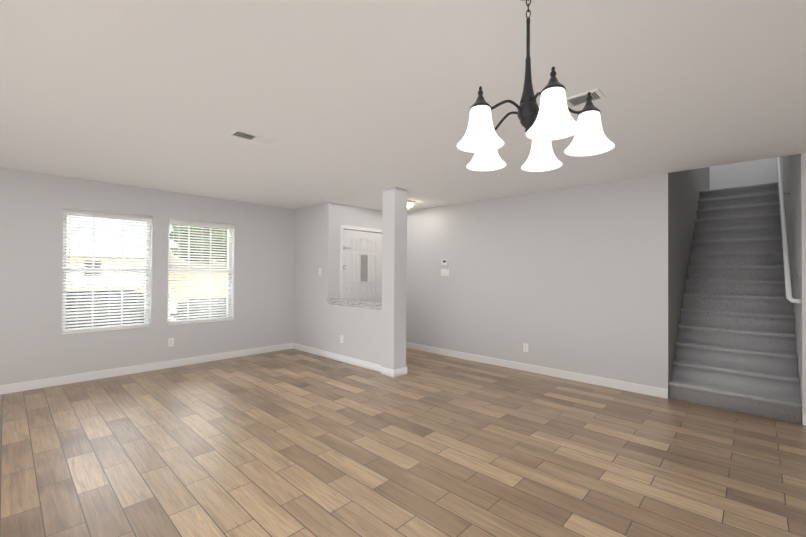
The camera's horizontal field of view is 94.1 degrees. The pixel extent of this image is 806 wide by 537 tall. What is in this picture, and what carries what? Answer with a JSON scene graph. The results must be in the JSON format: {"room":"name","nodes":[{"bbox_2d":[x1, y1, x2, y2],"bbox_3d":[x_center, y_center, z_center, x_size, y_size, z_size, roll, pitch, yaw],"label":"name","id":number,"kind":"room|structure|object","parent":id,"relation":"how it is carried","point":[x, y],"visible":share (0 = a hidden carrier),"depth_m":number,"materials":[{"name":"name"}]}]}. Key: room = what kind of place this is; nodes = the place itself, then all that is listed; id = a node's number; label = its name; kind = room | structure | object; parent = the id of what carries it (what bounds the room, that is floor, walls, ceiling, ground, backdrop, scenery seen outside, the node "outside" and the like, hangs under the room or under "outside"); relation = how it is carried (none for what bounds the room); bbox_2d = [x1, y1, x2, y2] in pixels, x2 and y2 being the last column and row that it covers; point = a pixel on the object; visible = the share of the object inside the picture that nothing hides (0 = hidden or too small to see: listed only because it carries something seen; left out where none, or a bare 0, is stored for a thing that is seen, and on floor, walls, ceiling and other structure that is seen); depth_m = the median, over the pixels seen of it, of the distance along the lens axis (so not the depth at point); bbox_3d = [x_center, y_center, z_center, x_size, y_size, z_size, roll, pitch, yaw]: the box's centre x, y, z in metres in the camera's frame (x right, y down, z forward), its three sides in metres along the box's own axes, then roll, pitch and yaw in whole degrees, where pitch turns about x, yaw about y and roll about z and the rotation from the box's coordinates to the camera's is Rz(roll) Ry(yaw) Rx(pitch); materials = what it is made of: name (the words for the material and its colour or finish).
{"room":"empty living room","nodes":[
{"label":"empty living room","id":0,"kind":"room"},
{"bbox_2d":[0,167,293,384],"bbox_3d":[-4.483,0.130,3.997,0.200,2.440,7.509,0,-1,43],"label":"wall","id":1,"kind":"structure","parent":0,"point":[35,344],"depth_m":4.81,"materials":[{"name":"white paint"}]},
{"bbox_2d":[61,209,150,334],"bbox_3d":[-3.733,0.036,4.763,0.182,1.488,0.894,0,-1,43],"label":"window","id":2,"kind":"structure","parent":1,"relation":"in","point":[77,332],"depth_m":4.71,"materials":[{"name":"white plastic"}]},
{"bbox_2d":[62,208,151,332],"bbox_3d":[-3.702,0.026,4.734,0.079,1.465,0.886,0,-1,43],"label":"window blinds","id":3,"kind":"object","parent":2,"relation":"attached to","point":[71,212],"visible":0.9,"depth_m":4.71,"materials":[{"name":"white plastic"}]},
{"bbox_2d":[0,343,291,394],"bbox_3d":[-4.375,1.300,3.950,0.018,0.100,7.159,0,-1,43],"label":"baseboard","id":4,"kind":"structure","parent":1,"relation":"attached to","point":[56,381],"depth_m":4.83,"materials":[{"name":"white wood"}]},
{"bbox_2d":[168,338,173,346],"bbox_3d":[-3.211,1.022,5.192,0.010,0.116,0.070,0,-1,43],"label":"outlet","id":5,"kind":"object","parent":1,"relation":"attached to","point":[170,342],"visible":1,"depth_m":5.19,"materials":[{"name":"white plastic"}]},
{"bbox_2d":[167,224,233,325],"bbox_3d":[-2.989,0.050,5.553,0.182,1.488,0.902,0,-1,43],"label":"window","id":6,"kind":"structure","parent":1,"relation":"in","point":[203,273],"depth_m":5.62,"materials":[{"name":"white plastic"}]},
{"bbox_2d":[167,218,233,323],"bbox_3d":[-2.958,0.040,5.523,0.079,1.465,0.894,0,-1,43],"label":"window blinds","id":7,"kind":"object","parent":6,"relation":"attached to","point":[199,224],"visible":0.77,"depth_m":5.50,"materials":[{"name":"white plastic"}]},
{"bbox_2d":[293,202,334,350],"bbox_3d":[-1.503,0.176,6.265,1.028,2.440,0.120,0,-1,43],"label":"wall","id":8,"kind":"structure","parent":0,"point":[314,243],"depth_m":6.15,"materials":[{"name":"white paint"}]},
{"bbox_2d":[292,343,387,373],"bbox_3d":[-1.080,1.344,5.753,2.269,0.100,0.014,0,-1,43],"label":"baseboard","id":9,"kind":"structure","parent":8,"relation":"attached to","point":[360,363],"depth_m":5.57,"materials":[{"name":"white wood"}]},
{"bbox_2d":[328,305,381,364],"bbox_3d":[-0.670,0.963,5.466,1.277,0.862,0.120,0,-1,43],"label":"wall","id":10,"kind":"structure","parent":0,"point":[359,330],"depth_m":5.39,"materials":[{"name":"white paint"}]},
{"bbox_2d":[326,298,381,309],"bbox_3d":[-0.667,0.518,5.471,1.275,0.088,0.190,0,-1,43],"label":"sill","id":11,"kind":"structure","parent":10,"relation":"on","point":[359,304],"depth_m":5.38,"materials":[{"name":"white stone"}]},
{"bbox_2d":[334,203,381,298],"bbox_3d":[-0.639,0.686,6.541,0.150,3.440,1.480,0,-1,43],"label":"wall","id":12,"kind":"structure","parent":0,"point":[348,215],"depth_m":6.17,"materials":[{"name":"white paint"}]},
{"bbox_2d":[340,225,381,298],"bbox_3d":[-0.717,0.352,6.446,0.165,2.103,1.020,0,-1,43],"label":"door frame","id":13,"kind":"structure","parent":12,"relation":"attached to","point":[341,247],"depth_m":6.05,"materials":[{"name":"white wood"}]},
{"bbox_2d":[343,229,381,301],"bbox_3d":[-0.685,0.381,6.418,0.111,2.021,0.890,0,-1,43],"label":"front door","id":14,"kind":"structure","parent":12,"relation":"in","point":[362,266],"depth_m":6.38,"materials":[{"name":"white paint"}]},
{"bbox_2d":[0,348,805,536],"bbox_3d":[1.352,1.432,3.073,9.956,0.100,13.800,0,-1,43],"label":"floor","id":15,"kind":"structure","parent":0,"point":[290,443],"depth_m":2.71,"materials":[{"name":"brown wood"}]},
{"bbox_2d":[381,187,406,369],"bbox_3d":[-0.116,0.172,4.958,0.230,2.440,0.230,0,-1,43],"label":"column","id":16,"kind":"structure","parent":15,"relation":"on","point":[394,268],"depth_m":4.88,"materials":[{"name":"white paint"}]},
{"bbox_2d":[669,182,801,423],"bbox_3d":[4.931,0.062,5.523,0.987,2.745,4.955,0,-1,43],"label":"carpeted stairs","id":17,"kind":"structure","parent":15,"relation":"on","point":[735,346],"depth_m":4.40,"materials":[{"name":"carpet"}]},
{"bbox_2d":[0,0,805,210],"bbox_3d":[-0.399,-1.241,1.224,9.956,0.300,8.639,0,-1,43],"label":"ceiling","id":18,"kind":"structure","parent":0,"point":[361,103],"depth_m":2.25,"materials":[{"name":"white paint"}]},
{"bbox_2d":[228,129,278,145],"bbox_3d":[-1.225,-1.072,3.087,0.160,0.010,0.360,0,-1,43],"label":"ceiling vent","id":19,"kind":"object","parent":18,"relation":"in","point":[237,133],"visible":1,"depth_m":3.08,"materials":[{"name":"white plastic"}]},
{"bbox_2d":[407,201,414,208],"bbox_3d":[0.084,-0.978,5.836,0.210,0.118,0.210,0,-1,43],"label":"light","id":20,"kind":"object","parent":18,"relation":"attached to","point":[410,204],"visible":0.75,"depth_m":5.77,"materials":[{"name":"white glass"}]},
{"bbox_2d":[457,0,614,171],"bbox_3d":[0.474,-0.762,1.447,0.562,0.642,0.576,0,-1,43],"label":"chandelier","id":21,"kind":"object","parent":18,"relation":"hanging from","point":[552,119],"visible":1,"depth_m":1.36,"materials":[{"name":"white glass"}]},
{"bbox_2d":[538,89,605,108],"bbox_3d":[1.075,-1.063,2.413,0.380,0.010,0.160,0,-1,43],"label":"ceiling vent","id":22,"kind":"object","parent":18,"relation":"in","point":[578,100],"visible":0.54,"depth_m":2.35,"materials":[{"name":"white plastic"}]},
{"bbox_2d":[406,175,654,386],"bbox_3d":[1.354,0.189,5.586,4.062,2.440,0.150,0,-1,43],"label":"wall","id":23,"kind":"structure","parent":0,"point":[563,279],"depth_m":4.98,"materials":[{"name":"white paint"}]},
{"bbox_2d":[441,259,447,264],"bbox_3d":[0.671,-0.098,6.114,0.124,0.096,0.024,0,-1,43],"label":"thermostat","id":24,"kind":"object","parent":23,"relation":"attached to","point":[444,262],"visible":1,"depth_m":6.10,"materials":[{"name":"white plastic"}]},
{"bbox_2d":[441,269,448,275],"bbox_3d":[0.678,0.065,6.108,0.162,0.116,0.020,0,-1,43],"label":"light switch","id":25,"kind":"object","parent":23,"relation":"attached to","point":[444,272],"visible":1,"depth_m":6.10,"materials":[{"name":"white plastic"}]},
{"bbox_2d":[523,343,527,351],"bbox_3d":[1.683,1.087,5.150,0.070,0.116,0.010,0,-1,43],"label":"outlet","id":26,"kind":"object","parent":23,"relation":"attached to","point":[525,347],"visible":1,"depth_m":5.15,"materials":[{"name":"white plastic"}]},
{"bbox_2d":[406,342,667,398],"bbox_3d":[1.331,1.358,5.471,4.182,0.100,0.018,0,-1,43],"label":"baseboard","id":27,"kind":"structure","parent":23,"relation":"attached to","point":[627,386],"depth_m":4.88,"materials":[{"name":"white wood"}]},
{"bbox_2d":[655,167,709,397],"bbox_3d":[4.535,-1.214,5.919,0.120,5.300,4.961,0,-1,43],"label":"wall","id":28,"kind":"structure","parent":0,"point":[677,196],"depth_m":4.21,"materials":[{"name":"white paint"}]},
{"bbox_2d":[709,157,777,189],"bbox_3d":[6.692,-1.183,7.397,1.233,5.300,0.150,0,-1,43],"label":"wall","id":29,"kind":"structure","parent":0,"point":[755,172],"depth_m":7.33,"materials":[{"name":"white paint"}]},
{"bbox_2d":[781,153,805,424],"bbox_3d":[5.345,-1.217,5.156,0.120,5.300,4.961,0,-1,43],"label":"wall","id":30,"kind":"structure","parent":0,"point":[794,174],"depth_m":3.65,"materials":[{"name":"white paint"}]},
{"bbox_2d":[776,157,800,302],"bbox_3d":[4.701,-0.997,4.629,0.095,2.675,3.178,0,-1,43],"label":"stair handrail","id":31,"kind":"object","parent":30,"relation":"attached to","point":[788,287],"visible":0.81,"depth_m":4.02,"materials":[{"name":"white wood"}]},
{"bbox_2d":[803,414,805,425],"bbox_3d":[4.858,1.347,2.149,3.523,0.100,0.018,0,-1,43],"label":"baseboard","id":32,"kind":"structure","parent":30,"relation":"attached to","point":[804,415],"depth_m":3.35,"materials":[{"name":"white wood"}]},
{"label":"outside","id":33,"kind":"structure","parent":0,"visible":0},
{"bbox_2d":[66,281,226,320],"bbox_3d":[-25.985,1.807,27.722,63.644,0.200,85.000,0,-1,43],"label":"lawn","id":34,"kind":"structure","parent":33,"point":[172,292],"depth_m":30.69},
{"bbox_2d":[65,290,143,328],"bbox_3d":[-5.057,0.936,4.622,1.092,1.291,3.308,0,-1,43],"label":"hedge","id":35,"kind":"object","parent":34,"relation":"on","point":[103,307],"depth_m":5.10,"materials":[{"name":"green plant"}]},
{"bbox_2d":[66,247,144,286],"bbox_3d":[-37.539,-0.317,30.744,10.000,3.950,26.700,0,-1,43],"label":"neighbouring house","id":36,"kind":"structure","parent":34,"relation":"on","point":[104,264],"depth_m":35.03,"materials":[{"name":"white"}]},
{"bbox_2d":[169,268,226,286],"bbox_3d":[-20.480,0.802,25.989,20.650,1.850,70.000,0,-1,43],"label":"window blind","id":37,"kind":"object","parent":34,"relation":"on","point":[194,278],"depth_m":39.14,"materials":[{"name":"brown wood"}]},
{"bbox_2d":[170,298,226,319],"bbox_3d":[-3.282,1.063,6.650,1.142,1.097,1.292,0,-1,43],"label":"bush","id":38,"kind":"object","parent":34,"relation":"on","point":[202,309],"depth_m":6.17,"materials":[{"name":"grey"}]},
{"bbox_2d":[170,224,226,263],"bbox_3d":[-4.291,-0.769,10.336,3.378,4.822,3.394,0,-1,43],"label":"tree","id":39,"kind":"object","parent":34,"relation":"on","point":[200,242],"depth_m":9.23,"materials":[{"name":"green plant"}]},
{"bbox_2d":[168,303,176,319],"bbox_3d":[-9.117,1.643,11.834,14.300,0.020,85.000,0,-1,43],"label":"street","id":40,"kind":"structure","parent":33,"point":[172,309],"depth_m":15.27,"materials":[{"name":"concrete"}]}
]}

